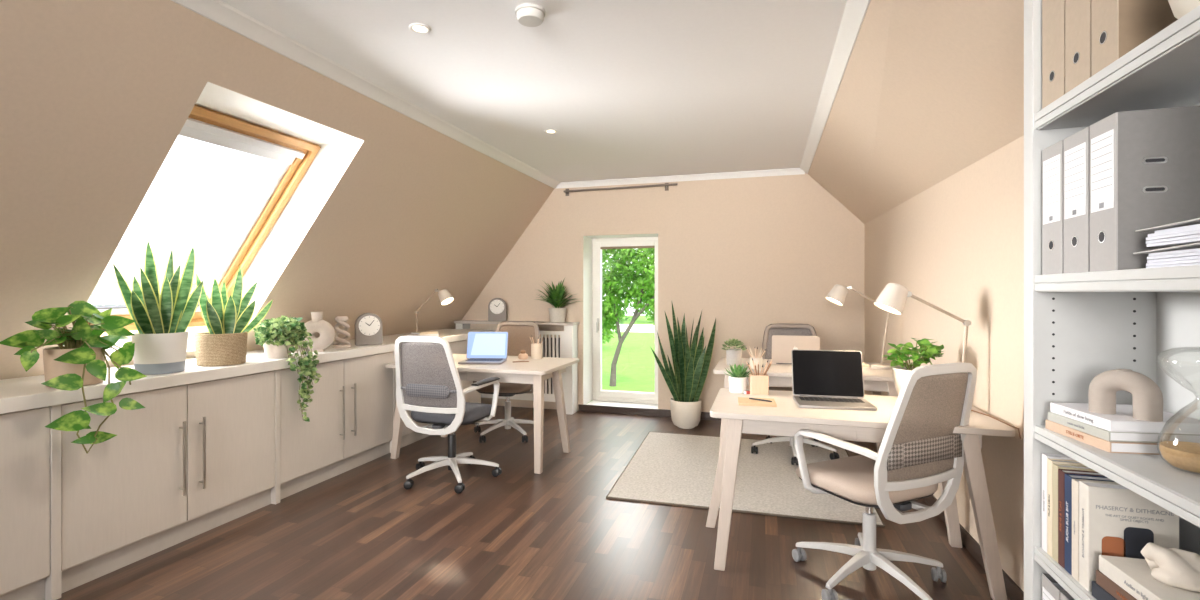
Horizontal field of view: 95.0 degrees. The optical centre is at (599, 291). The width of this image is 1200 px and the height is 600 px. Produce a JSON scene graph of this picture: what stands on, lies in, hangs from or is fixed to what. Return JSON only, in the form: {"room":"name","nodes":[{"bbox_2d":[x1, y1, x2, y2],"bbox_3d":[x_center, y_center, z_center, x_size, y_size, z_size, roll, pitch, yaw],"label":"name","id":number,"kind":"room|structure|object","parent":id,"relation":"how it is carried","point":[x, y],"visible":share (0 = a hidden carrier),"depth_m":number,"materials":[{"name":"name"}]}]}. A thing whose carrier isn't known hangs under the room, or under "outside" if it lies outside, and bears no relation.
{"room":"home office","nodes":[
{"label":"home office","id":0,"kind":"room"},
{"bbox_2d":[0,0,553,379],"bbox_3d":[-2.420,0.050,2.026,1.422,2.500,8.890,0,0,17],"label":"wall","id":1,"kind":"structure","parent":0,"point":[96,95],"depth_m":2.52,"materials":[{"name":"paint"}]},
{"bbox_2d":[88,105,320,331],"bbox_3d":[-2.404,-0.376,3.182,0.990,1.217,1.005,0,0,17],"label":"window","id":2,"kind":"structure","parent":1,"relation":"in","point":[295,155],"depth_m":3.47,"materials":[{"name":"brown wood"}]},
{"bbox_2d":[63,82,363,359],"bbox_3d":[-2.258,-0.286,3.139,1.347,1.313,1.005,0,0,17],"label":"window reveal","id":3,"kind":"structure","parent":1,"relation":"attached to","point":[338,149],"depth_m":3.51,"materials":[{"name":"paint"}]},
{"bbox_2d":[171,0,559,188],"bbox_3d":[-1.741,-1.172,1.822,0.084,0.056,8.890,0,0,17],"label":"trim","id":4,"kind":"structure","parent":1,"relation":"attached to","point":[217,11],"depth_m":2.92,"materials":[{"name":"white paint"}]},
{"bbox_2d":[57,404,1009,599],"bbox_3d":[-0.686,1.300,1.715,4.900,0.001,9.290,0,0,17],"label":"floor","id":5,"kind":"structure","parent":0,"point":[519,533],"depth_m":2.83,"materials":[{"name":"brown wood"}]},
{"bbox_2d":[0,407,49,599],"bbox_3d":[-2.781,0.887,1.903,0.761,0.825,1.048,0,0,17],"label":"base cabinet","id":6,"kind":"object","parent":5,"relation":"on","point":[24,436],"visible":0.91,"depth_m":2.23,"materials":[{"name":"beige laminate"}]},
{"bbox_2d":[45,371,274,599],"bbox_3d":[-2.471,0.887,2.934,0.761,0.825,1.104,0,0,17],"label":"base cabinet","id":7,"kind":"object","parent":5,"relation":"on","point":[199,458],"visible":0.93,"depth_m":2.71,"materials":[{"name":"beige laminate"}]},
{"bbox_2d":[271,352,392,503],"bbox_3d":[-2.152,0.887,3.998,0.761,0.825,1.118,0,0,17],"label":"base cabinet","id":8,"kind":"object","parent":5,"relation":"on","point":[350,411],"visible":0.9,"depth_m":3.81,"materials":[{"name":"beige laminate"}]},
{"bbox_2d":[390,340,480,452],"bbox_3d":[-1.786,0.887,5.218,0.761,0.825,1.430,0,0,17],"label":"base cabinet","id":9,"kind":"object","parent":5,"relation":"on","point":[409,436],"visible":0.03,"depth_m":4.83,"materials":[{"name":"beige laminate"}]},
{"bbox_2d":[395,336,501,493],"bbox_3d":[-1.054,0.791,3.845,0.647,1.018,0.695,0,0,19],"label":"office chair","id":10,"kind":"object","parent":5,"relation":"on","point":[431,392],"visible":1,"depth_m":3.60,"materials":[{"name":"white plastic"}]},
{"bbox_2d":[386,354,579,473],"bbox_3d":[-0.919,0.930,4.452,1.340,0.740,0.800,0,0,17],"label":"desk","id":11,"kind":"object","parent":5,"relation":"on","point":[534,372],"visible":0.68,"depth_m":4.13,"materials":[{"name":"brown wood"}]},
{"bbox_2d":[458,332,507,363],"bbox_3d":[-0.927,0.442,4.392,0.335,0.232,0.286,0,0,3],"label":"laptop","id":12,"kind":"object","parent":11,"relation":"on","point":[482,347],"visible":1,"depth_m":4.49,"materials":[{"name":"grey metal"}]},
{"bbox_2d":[518,350,527,359],"bbox_3d":[-0.642,0.521,4.593,0.086,0.077,0.086,0,0,2],"label":"wooden ornament","id":13,"kind":"object","parent":11,"relation":"on","point":[522,355],"visible":1,"depth_m":4.57,"materials":[{"name":"brown wood"}]},
{"bbox_2d":[531,343,541,358],"bbox_3d":[-0.531,0.497,4.617,0.095,0.125,0.095,0,0,9],"label":"pencil cup","id":14,"kind":"object","parent":11,"relation":"on","point":[536,349],"visible":1,"depth_m":4.58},
{"bbox_2d":[473,321,543,442],"bbox_3d":[-0.851,0.791,5.028,0.647,1.018,0.667,0,0,7],"label":"office chair","id":15,"kind":"object","parent":5,"relation":"on","point":[519,332],"visible":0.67,"depth_m":5.05,"materials":[{"name":"white plastic"}]},
{"bbox_2d":[454,320,578,414],"bbox_3d":[-0.938,0.814,6.112,1.430,0.972,0.209,0,0,17],"label":"radiator cover","id":16,"kind":"object","parent":5,"relation":"on","point":[566,346],"visible":0.33,"depth_m":5.91,"materials":[{"name":"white wood"}]},
{"bbox_2d":[488,298,506,320],"bbox_3d":[-1.154,0.197,6.190,0.200,0.262,0.077,0,0,-3],"label":"clock","id":17,"kind":"object","parent":16,"relation":"on","point":[497,307],"visible":1,"depth_m":6.16,"materials":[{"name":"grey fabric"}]},
{"bbox_2d":[534,278,579,322],"bbox_3d":[-0.467,0.082,5.890,0.538,0.493,0.336,0,0,17],"label":"potted fern","id":18,"kind":"object","parent":16,"relation":"on","point":[556,315],"visible":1,"depth_m":5.90,"materials":[{"name":"green plant"}]},
{"bbox_2d":[651,304,715,428],"bbox_3d":[0.804,0.689,5.315,0.581,1.222,0.296,0,0,41],"label":"snake plant","id":19,"kind":"object","parent":5,"relation":"on","point":[691,365],"visible":1,"depth_m":5.24,"materials":[{"name":"green plant"}]},
{"bbox_2d":[606,432,884,526],"bbox_3d":[1.010,1.294,4.045,1.662,0.013,1.682,0,0,17],"label":"rug","id":20,"kind":"object","parent":5,"relation":"on","point":[674,469],"visible":0.74,"depth_m":3.76,"materials":[{"name":"fabric"}]},
{"bbox_2d":[751,323,838,465],"bbox_3d":[1.543,0.779,4.400,0.657,1.018,0.707,0,0,15],"label":"office chair","id":21,"kind":"object","parent":20,"relation":"on","point":[788,329],"visible":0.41,"depth_m":4.67,"materials":[{"name":"white plastic"}]},
{"bbox_2d":[713,357,897,459],"bbox_3d":[1.518,0.924,4.060,1.275,0.751,0.790,0,0,17],"label":"desk","id":22,"kind":"object","parent":5,"relation":"on","point":[876,381],"visible":0.34,"depth_m":3.80,"materials":[{"name":"brown wood"}]},
{"bbox_2d":[722,338,746,365],"bbox_3d":[1.008,0.448,4.121,0.188,0.202,0.185,0,0,-11],"label":"potted succulent","id":23,"kind":"object","parent":22,"relation":"on","point":[733,356],"visible":0.99,"depth_m":4.08,"materials":[{"name":"white ceramic"}]},
{"bbox_2d":[726,349,740,365],"bbox_3d":[1.003,0.490,4.126,0.112,0.118,0.112,0,0,17],"label":"pot","id":24,"kind":"object","parent":23,"relation":"on","point":[733,357],"depth_m":4.08,"materials":[{"name":"white ceramic"}]},
{"bbox_2d":[750,357,761,368],"bbox_3d":[1.121,0.509,3.944,0.085,0.080,0.085,0,0,9],"label":"pencil cup","id":25,"kind":"object","parent":22,"relation":"on","point":[756,360],"visible":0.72,"depth_m":3.91,"materials":[{"name":"beige ceramic"}]},
{"bbox_2d":[770,335,819,364],"bbox_3d":[1.478,0.435,4.194,0.335,0.224,0.266,0,0,14],"label":"laptop","id":26,"kind":"object","parent":22,"relation":"on","point":[782,345],"visible":0.56,"depth_m":4.09,"materials":[{"name":"beige metal"}]},
{"bbox_2d":[826,284,891,369],"bbox_3d":[1.877,0.246,3.997,0.442,0.605,0.144,0,0,17],"label":"desk lamp","id":27,"kind":"object","parent":22,"relation":"on","point":[837,295],"visible":0.88,"depth_m":3.98,"materials":[{"name":"beige metal"}]},
{"bbox_2d":[706,388,1015,599],"bbox_3d":[1.167,0.930,2.730,1.294,0.740,0.680,0,0,17],"label":"desk","id":28,"kind":"object","parent":5,"relation":"on","point":[786,419],"visible":0.7,"depth_m":2.52,"materials":[{"name":"brown wood"}]},
{"bbox_2d":[724,364,751,392],"bbox_3d":[0.770,0.477,3.078,0.165,0.166,0.180,0,0,-14],"label":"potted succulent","id":29,"kind":"object","parent":28,"relation":"on","point":[738,379],"visible":0.98,"depth_m":3.04,"materials":[{"name":"white ceramic"}]},
{"bbox_2d":[729,376,746,392],"bbox_3d":[0.772,0.516,3.078,0.102,0.088,0.102,0,0,17],"label":"pot","id":30,"kind":"object","parent":29,"relation":"on","point":[737,384],"depth_m":3.04,"materials":[{"name":"white ceramic"}]},
{"bbox_2d":[738,397,776,406],"bbox_3d":[0.787,0.553,2.765,0.180,0.014,0.150,0,0,13],"label":"notebook","id":31,"kind":"object","parent":28,"relation":"on","point":[742,401],"visible":0.99,"depth_m":2.72,"materials":[{"name":"white paper"}]},
{"bbox_2d":[749,398,772,401],"bbox_3d":[0.809,0.541,2.757,0.130,0.008,0.008,0,0,43],"label":"pen","id":32,"kind":"object","parent":31,"relation":"on","point":[749,398],"visible":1,"depth_m":2.76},
{"bbox_2d":[748,373,768,394],"bbox_3d":[0.877,0.507,3.046,0.098,0.105,0.098,0,0,9],"label":"pencil cup","id":33,"kind":"object","parent":28,"relation":"on","point":[757,384],"visible":0.85,"depth_m":3.00,"materials":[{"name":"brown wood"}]},
{"bbox_2d":[791,349,876,410],"bbox_3d":[1.167,0.433,2.771,0.350,0.249,0.319,0,0,13],"label":"laptop","id":34,"kind":"object","parent":28,"relation":"on","point":[823,379],"visible":1,"depth_m":2.88,"materials":[{"name":"grey metal"}]},
{"bbox_2d":[883,338,943,394],"bbox_3d":[1.615,0.399,2.842,0.291,0.323,0.266,0,0,17],"label":"potted herb","id":35,"kind":"object","parent":28,"relation":"on","point":[927,350],"visible":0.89,"depth_m":2.82,"materials":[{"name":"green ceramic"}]},
{"bbox_2d":[892,366,912,394],"bbox_3d":[1.621,0.477,2.844,0.192,0.165,0.192,0,0,17],"label":"pot","id":36,"kind":"object","parent":35,"relation":"on","point":[900,373],"depth_m":2.83,"materials":[{"name":"beige ceramic"}]},
{"bbox_2d":[874,283,1021,438],"bbox_3d":[1.614,0.273,2.536,0.300,0.635,0.605,0,0,-40],"label":"desk lamp","id":37,"kind":"object","parent":28,"relation":"on","point":[892,299],"visible":0.76,"depth_m":2.61,"materials":[{"name":"beige metal"}]},
{"bbox_2d":[792,362,976,599],"bbox_3d":[1.215,0.791,2.446,0.652,1.018,0.660,0,0,-24],"label":"office chair","id":38,"kind":"object","parent":5,"relation":"on","point":[919,450],"visible":0.99,"depth_m":2.26,"materials":[{"name":"white plastic"}]},
{"bbox_2d":[1024,0,1199,599],"bbox_3d":[1.178,0.160,1.017,0.282,2.280,1.015,0,0,17],"label":"bookcase","id":39,"kind":"object","parent":5,"relation":"on","point":[1079,327],"visible":0.59,"depth_m":1.42,"materials":[{"name":"white laminate"}]},
{"bbox_2d":[1042,140,1063,274],"bbox_3d":[1.278,-0.213,1.394,0.227,0.335,0.105,0,0,17],"label":"binder","id":40,"kind":"object","parent":39,"relation":"on","point":[1053,155],"visible":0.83,"depth_m":1.42,"materials":[{"name":"grey cardboard"}]},
{"bbox_2d":[1043,159,1058,220],"bbox_3d":[1.170,-0.260,1.427,0.001,0.150,0.079,0,0,17],"label":"label","id":41,"kind":"object","parent":40,"relation":"attached to","point":[1050,166],"depth_m":1.42,"materials":[{"name":"white paper"}]},
{"bbox_2d":[1042,0,1064,108],"bbox_3d":[1.277,-0.650,1.390,0.226,0.335,0.113,0,0,17],"label":"binder","id":42,"kind":"object","parent":39,"relation":"on","point":[1053,11],"visible":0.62,"depth_m":1.42,"materials":[{"name":"cardboard"}]},
{"bbox_2d":[1042,573,1067,599],"bbox_3d":[1.281,0.917,1.403,0.227,0.325,0.093,0,0,17],"label":"binder","id":43,"kind":"object","parent":39,"relation":"on","point":[1051,589],"visible":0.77,"depth_m":1.45,"materials":[{"name":"white cardboard"}]},
{"bbox_2d":[1042,453,1073,551],"bbox_3d":[1.263,0.560,1.440,0.172,0.255,0.029,0,0,17],"label":"book","id":44,"kind":"object","parent":39,"relation":"on","point":[1045,456],"visible":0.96,"depth_m":1.46,"materials":[{"name":"white paper"}]},
{"bbox_2d":[1047,458,1084,556],"bbox_3d":[1.255,0.563,1.412,0.172,0.250,0.026,0,0,17],"label":"book","id":45,"kind":"object","parent":39,"relation":"on","point":[1050,462],"visible":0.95,"depth_m":1.43,"materials":[{"name":"beige paper"}]},
{"bbox_2d":[1060,592,1074,599],"bbox_3d":[1.252,0.917,1.308,0.227,0.325,0.095,0,0,17],"label":"binder","id":46,"kind":"object","parent":39,"relation":"on","point":[1063,596],"visible":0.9,"depth_m":1.38,"materials":[{"name":"grey cardboard"}]},
{"bbox_2d":[1052,463,1095,562],"bbox_3d":[1.242,0.566,1.386,0.160,0.245,0.028,0,0,17],"label":"book","id":47,"kind":"object","parent":39,"relation":"on","point":[1055,467],"visible":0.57,"depth_m":1.41,"materials":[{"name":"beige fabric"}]},
{"bbox_2d":[1064,126,1089,272],"bbox_3d":[1.246,-0.213,1.286,0.227,0.335,0.110,0,0,17],"label":"binder","id":48,"kind":"object","parent":39,"relation":"on","point":[1077,145],"visible":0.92,"depth_m":1.31,"materials":[{"name":"grey cardboard"}]},
{"bbox_2d":[1065,148,1083,214],"bbox_3d":[1.137,-0.260,1.319,0.001,0.150,0.084,0,0,17],"label":"label","id":49,"kind":"object","parent":48,"relation":"attached to","point":[1074,157],"depth_m":1.32,"materials":[{"name":"white paper"}]},
{"bbox_2d":[1065,0,1090,93],"bbox_3d":[1.244,-0.650,1.279,0.226,0.335,0.109,0,0,17],"label":"binder","id":50,"kind":"object","parent":39,"relation":"on","point":[1077,12],"visible":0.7,"depth_m":1.31,"materials":[{"name":"cardboard"}]},
{"bbox_2d":[1058,469,1104,568],"bbox_3d":[1.238,0.568,1.356,0.172,0.240,0.030,0,0,17],"label":"book","id":51,"kind":"object","parent":39,"relation":"on","point":[1061,472],"visible":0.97,"depth_m":1.38,"materials":[{"name":"brown paper"}]},
{"bbox_2d":[1065,473,1114,574],"bbox_3d":[1.229,0.569,1.326,0.172,0.238,0.032,0,0,17],"label":"book","id":52,"kind":"object","parent":39,"relation":"on","point":[1068,477],"visible":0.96,"depth_m":1.35,"materials":[{"name":"blue paper"}]},
{"bbox_2d":[1072,479,1117,581],"bbox_3d":[1.215,0.570,1.296,0.162,0.236,0.030,0,0,17],"label":"book","id":53,"kind":"object","parent":39,"relation":"on","point":[1075,482],"visible":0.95,"depth_m":1.32,"materials":[{"name":"paper"}]},
{"bbox_2d":[1045,419,1159,454],"bbox_3d":[1.253,0.347,1.321,0.202,0.024,0.222,0,0,9],"label":"book","id":54,"kind":"object","parent":39,"relation":"on","point":[1109,446],"visible":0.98,"depth_m":1.24,"materials":[{"name":"pink paper"}]},
{"bbox_2d":[1048,412,1199,442],"bbox_3d":[1.255,0.324,1.321,0.202,0.022,0.210,0,0,9],"label":"book","id":55,"kind":"object","parent":54,"relation":"on","point":[1104,434],"visible":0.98,"depth_m":1.23,"materials":[{"name":"white paper"}]},
{"bbox_2d":[1050,402,1199,434],"bbox_3d":[1.257,0.300,1.317,0.202,0.025,0.205,0,0,9],"label":"book","id":56,"kind":"object","parent":55,"relation":"on","point":[1123,420],"visible":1,"depth_m":1.25,"materials":[{"name":"white paper"}]},
{"bbox_2d":[1089,369,1162,421],"bbox_3d":[1.219,0.234,1.279,0.049,0.108,0.131,0,0,-25],"label":"sculpture","id":57,"kind":"object","parent":56,"relation":"on","point":[1147,395],"visible":1,"depth_m":1.26,"materials":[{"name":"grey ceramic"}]},
{"bbox_2d":[1092,581,1116,599],"bbox_3d":[1.177,0.671,1.103,0.192,0.034,0.250,0,0,14],"label":"book","id":58,"kind":"object","parent":39,"relation":"on","point":[1098,592],"visible":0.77,"depth_m":1.22,"materials":[{"name":"paper"}]},
{"bbox_2d":[1096,570,1136,599],"bbox_3d":[1.178,0.639,1.098,0.192,0.030,0.240,0,0,14],"label":"book","id":59,"kind":"object","parent":58,"relation":"on","point":[1111,587],"visible":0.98,"depth_m":1.18,"materials":[{"name":"brown paper"}]},
{"bbox_2d":[1099,555,1199,599],"bbox_3d":[1.180,0.606,1.094,0.192,0.036,0.235,0,0,14],"label":"book","id":60,"kind":"object","parent":59,"relation":"on","point":[1133,575],"visible":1,"depth_m":1.14,"materials":[{"name":"paper"}]},
{"bbox_2d":[1141,543,1199,591],"bbox_3d":[1.168,0.552,1.107,0.113,0.070,0.082,0,0,45],"label":"knot","id":61,"kind":"object","parent":60,"relation":"on","point":[1174,567],"visible":1,"depth_m":1.09,"materials":[{"name":"white ceramic"}]},
{"bbox_2d":[1079,481,1178,591],"bbox_3d":[1.206,0.567,1.258,0.166,0.242,0.042,0,0,17],"label":"book","id":62,"kind":"object","parent":39,"relation":"on","point":[1115,520],"visible":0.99,"depth_m":1.25,"materials":[{"name":"paper"}]},
{"bbox_2d":[1091,0,1177,76],"bbox_3d":[1.212,-0.650,1.175,0.226,0.335,0.099,0,0,17],"label":"binder","id":63,"kind":"object","parent":39,"relation":"on","point":[1118,27],"visible":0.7,"depth_m":1.16,"materials":[{"name":"cardboard"}]},
{"bbox_2d":[1090,106,1199,271],"bbox_3d":[1.214,-0.213,1.180,0.227,0.335,0.103,0,0,17],"label":"binder","id":64,"kind":"object","parent":39,"relation":"on","point":[1145,164],"visible":0.98,"depth_m":1.15,"materials":[{"name":"grey cardboard"}]},
{"bbox_2d":[1092,135,1111,208],"bbox_3d":[1.106,-0.260,1.212,0.001,0.150,0.076,0,0,17],"label":"label","id":65,"kind":"object","parent":64,"relation":"attached to","point":[1101,144],"depth_m":1.21,"materials":[{"name":"white paper"}]},
{"bbox_2d":[1133,242,1199,267],"bbox_3d":[1.157,-0.068,0.954,0.221,0.043,0.315,0,0,19],"label":"folder","id":66,"kind":"object","parent":39,"relation":"on","point":[1188,254],"visible":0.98,"depth_m":1.04,"materials":[{"name":"white paper"}]},
{"bbox_2d":[1135,218,1199,246],"bbox_3d":[1.164,-0.113,0.948,0.222,0.043,0.316,0,0,16],"label":"folder","id":67,"kind":"object","parent":66,"relation":"on","point":[1188,231],"visible":1,"depth_m":1.04,"materials":[{"name":"white paper"}]},
{"bbox_2d":[1157,347,1199,474],"bbox_3d":[1.201,0.234,1.096,0.128,0.248,0.128,0,0,17],"label":"hourglass","id":68,"kind":"object","parent":39,"relation":"on","point":[1180,455],"visible":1,"depth_m":1.13,"materials":[{"name":"clear glass"}]},
{"bbox_2d":[1168,0,1199,18],"bbox_3d":[1.103,-0.581,0.979,0.132,0.196,0.132,0,0,17],"label":"round vase","id":69,"kind":"object","parent":39,"relation":"on","point":[1179,8],"visible":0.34,"depth_m":0.99,"materials":[{"name":"beige ceramic"}]},
{"bbox_3d":[-3.092,0.888,0.865,0.761,0.825,1.120,0,0,17],"label":"base cabinet","id":70,"kind":"object","parent":5,"relation":"on","visible":0},
{"bbox_2d":[0,329,495,413],"bbox_3d":[-2.340,0.445,3.234,0.662,0.060,6.090,0,0,17],"label":"countertop","id":71,"kind":"structure","parent":70,"relation":"on","point":[22,393],"depth_m":2.82,"materials":[{"name":"laminate"}]},
{"bbox_2d":[0,301,146,452],"bbox_3d":[-2.302,0.363,2.479,0.474,0.644,0.554,0,0,17],"label":"pothos","id":72,"kind":"object","parent":71,"relation":"on","point":[77,364],"visible":0.98,"depth_m":2.39,"materials":[{"name":"green plant"}]},
{"bbox_2d":[43,346,104,387],"bbox_3d":[-2.359,0.331,2.472,0.204,0.168,0.204,0,0,17],"label":"pot","id":73,"kind":"object","parent":72,"relation":"on","point":[52,368],"depth_m":2.39,"materials":[{"name":"beige ceramic"}]},
{"bbox_2d":[113,241,202,374],"bbox_3d":[-2.277,0.076,2.850,0.232,0.678,0.384,0,0,45],"label":"snake plant","id":74,"kind":"object","parent":71,"relation":"on","point":[162,321],"visible":0.97,"depth_m":2.80,"materials":[{"name":"green plant"}]},
{"bbox_2d":[194,331,247,366],"bbox_3d":[-2.181,0.325,3.170,0.254,0.181,0.254,0,0,17],"label":"basket","id":75,"kind":"object","parent":71,"relation":"on","point":[212,348],"depth_m":3.07,"materials":[{"name":"beige wicker"}]},
{"bbox_2d":[194,266,272,366],"bbox_3d":[-2.126,0.128,3.223,0.420,0.575,0.254,0,0,-43],"label":"snake plant","id":76,"kind":"object","parent":71,"relation":"on","point":[226,320],"visible":0.98,"depth_m":3.11,"materials":[{"name":"green plant"}]},
{"bbox_2d":[263,339,291,358],"bbox_3d":[-2.047,0.352,3.496,0.168,0.125,0.168,0,0,17],"label":"pot","id":77,"kind":"object","parent":71,"relation":"on","point":[274,349],"depth_m":3.43,"materials":[{"name":"ceramic"}]},
{"bbox_2d":[253,315,321,421],"bbox_3d":[-1.985,0.483,3.478,0.334,0.675,0.362,0,0,17],"label":"ivy","id":78,"kind":"object","parent":71,"relation":"on","point":[276,344],"visible":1,"depth_m":3.45,"materials":[{"name":"plant"}]},
{"bbox_2d":[302,312,334,351],"bbox_3d":[-1.978,0.277,3.847,0.237,0.277,0.094,0,0,-7],"label":"ring vase","id":79,"kind":"object","parent":71,"relation":"on","point":[326,331],"visible":0.85,"depth_m":3.82,"materials":[{"name":"ceramic"}]},
{"bbox_2d":[332,316,350,347],"bbox_3d":[-1.929,0.299,4.113,0.130,0.232,0.130,0,0,-27],"label":"knot sculpture","id":80,"kind":"object","parent":71,"relation":"on","point":[341,320],"visible":0.99,"depth_m":4.09,"materials":[{"name":"ceramic"}]},
{"bbox_2d":[355,313,382,345],"bbox_3d":[-1.817,0.290,4.322,0.195,0.250,0.082,0,0,-31],"label":"clock","id":81,"kind":"object","parent":71,"relation":"on","point":[368,326],"visible":1,"depth_m":4.29,"materials":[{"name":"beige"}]},
{"bbox_2d":[407,334,438,335],"bbox_3d":[-1.654,0.404,5.143,0.160,0.022,0.230,0,0,32],"label":"book","id":82,"kind":"object","parent":71,"relation":"on","point":[407,334],"visible":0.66,"depth_m":5.09,"materials":[{"name":"white paper"}]},
{"bbox_2d":[411,331,437,334],"bbox_3d":[-1.644,0.383,5.154,0.141,0.020,0.200,0,0,37],"label":"book","id":83,"kind":"object","parent":82,"relation":"on","point":[420,332],"visible":1,"depth_m":5.10,"materials":[{"name":"beige paper"}]},
{"bbox_2d":[414,289,453,331],"bbox_3d":[-1.567,0.193,5.116,0.451,0.444,0.133,0,0,20],"label":"desk lamp","id":84,"kind":"object","parent":71,"relation":"on","point":[445,297],"visible":0.78,"depth_m":5.07,"materials":[{"name":"beige metal"}]},
{"bbox_2d":[220,0,846,182],"bbox_3d":[-0.116,-1.200,1.335,3.389,0.001,8.890,0,0,17],"label":"ceiling","id":85,"kind":"structure","parent":0,"point":[627,88],"depth_m":2.98,"materials":[{"name":"paint"}]},
{"bbox_2d":[409,23,430,33],"bbox_3d":[-0.818,-1.196,2.499,0.092,0.007,0.092,0,0,17],"label":"recessed light","id":86,"kind":"object","parent":85,"relation":"in","point":[419,28],"visible":1,"depth_m":2.50,"materials":[{"name":"white paint"}]},
{"bbox_2d":[515,3,544,26],"bbox_3d":[-0.297,-1.177,2.349,0.128,0.046,0.128,0,0,17],"label":"smoke detector","id":87,"kind":"object","parent":85,"relation":"attached to","point":[528,14],"visible":1,"depth_m":2.31,"materials":[{"name":"plastic"}]},
{"bbox_2d":[545,129,556,133],"bbox_3d":[-0.365,-1.196,4.100,0.092,0.007,0.092,0,0,17],"label":"recessed light","id":88,"kind":"object","parent":85,"relation":"in","point":[551,131],"visible":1,"depth_m":4.09,"materials":[{"name":"white paint"}]},
{"bbox_2d":[549,308,565,322],"bbox_3d":[-0.462,0.251,5.959,0.192,0.155,0.192,0,0,17],"label":"pot","id":89,"kind":"object","parent":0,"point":[556,315],"depth_m":5.88,"materials":[{"name":"ceramic"}]},
{"bbox_2d":[462,173,864,411],"bbox_3d":[0.361,0.050,5.832,4.661,2.500,0.001,0,0,17],"label":"wall","id":90,"kind":"structure","parent":0,"point":[751,254],"depth_m":5.59,"materials":[{"name":"paint"}]},
{"bbox_2d":[583,234,657,404],"bbox_3d":[0.275,0.314,6.082,0.825,1.852,0.430,0,0,17],"label":"trim","id":91,"kind":"structure","parent":90,"relation":"attached to","point":[587,240],"depth_m":6.14,"materials":[{"name":"paint"}]},
{"bbox_2d":[564,183,677,195],"bbox_3d":[0.207,-1.095,5.839,1.240,0.080,0.074,0,0,17],"label":"curtain rod","id":92,"kind":"object","parent":90,"relation":"attached to","point":[666,185],"visible":1,"depth_m":5.79,"materials":[{"name":"brown metal"}]},
{"bbox_2d":[586,400,657,408],"bbox_3d":[0.273,1.255,6.077,0.825,0.030,0.442,0,0,17],"label":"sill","id":93,"kind":"structure","parent":90,"relation":"attached to","point":[593,402],"depth_m":6.06,"materials":[{"name":"white paint"}]},
{"bbox_2d":[593,237,657,403],"bbox_3d":[0.309,0.313,6.198,0.825,1.859,0.129,0,0,17],"label":"door","id":94,"kind":"structure","parent":90,"relation":"in","point":[599,244],"depth_m":6.25,"materials":[{"name":"white plastic"}]},
{"bbox_2d":[600,246,654,248],"bbox_3d":[0.306,-0.500,6.187,0.625,0.027,0.028,0,0,17],"label":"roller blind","id":95,"kind":"object","parent":90,"relation":"attached to","point":[601,247],"depth_m":6.18,"materials":[{"name":"fabric"}]},
{"bbox_2d":[578,404,720,420],"bbox_3d":[1.129,1.262,5.591,2.850,0.075,0.020,0,0,17],"label":"baseboard","id":96,"kind":"structure","parent":90,"relation":"attached to","point":[581,407],"depth_m":5.82,"materials":[{"name":"white wood"}]},
{"bbox_2d":[556,168,804,188],"bbox_3d":[0.747,-1.172,5.696,2.582,0.056,0.040,0,0,17],"label":"trim","id":97,"kind":"structure","parent":90,"relation":"attached to","point":[792,171],"depth_m":5.66,"materials":[{"name":"white paint"}]},
{"bbox_2d":[808,0,1023,591],"bbox_3d":[1.043,0.050,0.984,0.696,2.500,8.917,0,0,15],"label":"wall","id":98,"kind":"structure","parent":0,"point":[921,141],"depth_m":2.59,"materials":[{"name":"paint"}]},
{"bbox_2d":[800,0,869,173],"bbox_3d":[1.428,-1.172,3.507,0.072,0.056,3.840,0,0,17],"label":"trim","id":99,"kind":"structure","parent":98,"relation":"attached to","point":[855,10],"depth_m":2.88,"materials":[{"name":"white paint"}]},
{"bbox_2d":[875,443,1023,599],"bbox_3d":[1.370,1.262,0.889,0.016,0.075,8.897,0,0,15],"label":"baseboard","id":100,"kind":"structure","parent":98,"relation":"attached to","point":[1013,591],"depth_m":2.66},
{"label":"outside","id":101,"kind":"structure","parent":0,"visible":0},
{"bbox_2d":[605,270,633,320],"bbox_3d":[2.441,0.120,78.766,9.235,8.518,8.994,0,0,17],"label":"shrub","id":102,"kind":"object","parent":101,"point":[605,270],"visible":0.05,"depth_m":76.41,"materials":[{"name":"green plant"}]},
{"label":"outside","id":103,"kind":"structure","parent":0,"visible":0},
{"bbox_2d":[611,324,654,332],"bbox_3d":[9.482,3.884,57.709,75.000,0.028,12.000,0,0,17],"label":"gravel path","id":104,"kind":"structure","parent":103,"point":[635,328],"depth_m":58.32,"materials":[{"name":"white gravel"}]},
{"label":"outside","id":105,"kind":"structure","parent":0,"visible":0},
{"bbox_2d":[590,315,654,401],"bbox_3d":[4.502,3.900,49.807,100.000,0.001,82.000,0,0,17],"label":"lawn","id":106,"kind":"structure","parent":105,"point":[635,367],"depth_m":30.87,"materials":[{"name":"green plant"}]},
{"bbox_2d":[87,245,225,305],"bbox_3d":[-17.384,1.100,20.354,8.000,5.600,10.800,0,0,17],"label":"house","id":107,"kind":"structure","parent":106,"relation":"on","point":[128,260],"depth_m":18.99,"materials":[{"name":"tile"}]},
{"bbox_2d":[602,300,627,334],"bbox_3d":[-0.269,1.994,37.465,4.329,3.931,3.675,0,0,17],"label":"shrub","id":108,"kind":"object","parent":106,"relation":"on","point":[621,322],"visible":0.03,"depth_m":37.62,"materials":[{"name":"green plant"}]},
{"bbox_2d":[602,248,654,386],"bbox_3d":[1.177,-0.662,22.909,6.016,9.238,3.641,0,0,27],"label":"tree","id":109,"kind":"object","parent":106,"relation":"on","point":[640,272],"visible":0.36,"depth_m":22.57,"materials":[{"name":"green plant"}]},
{"bbox_2d":[633,282,652,322],"bbox_3d":[7.280,1.233,70.551,6.622,6.427,6.530,0,0,17],"label":"shrub","id":110,"kind":"object","parent":106,"relation":"on","point":[645,312],"visible":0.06,"depth_m":69.90,"materials":[{"name":"green plant"}]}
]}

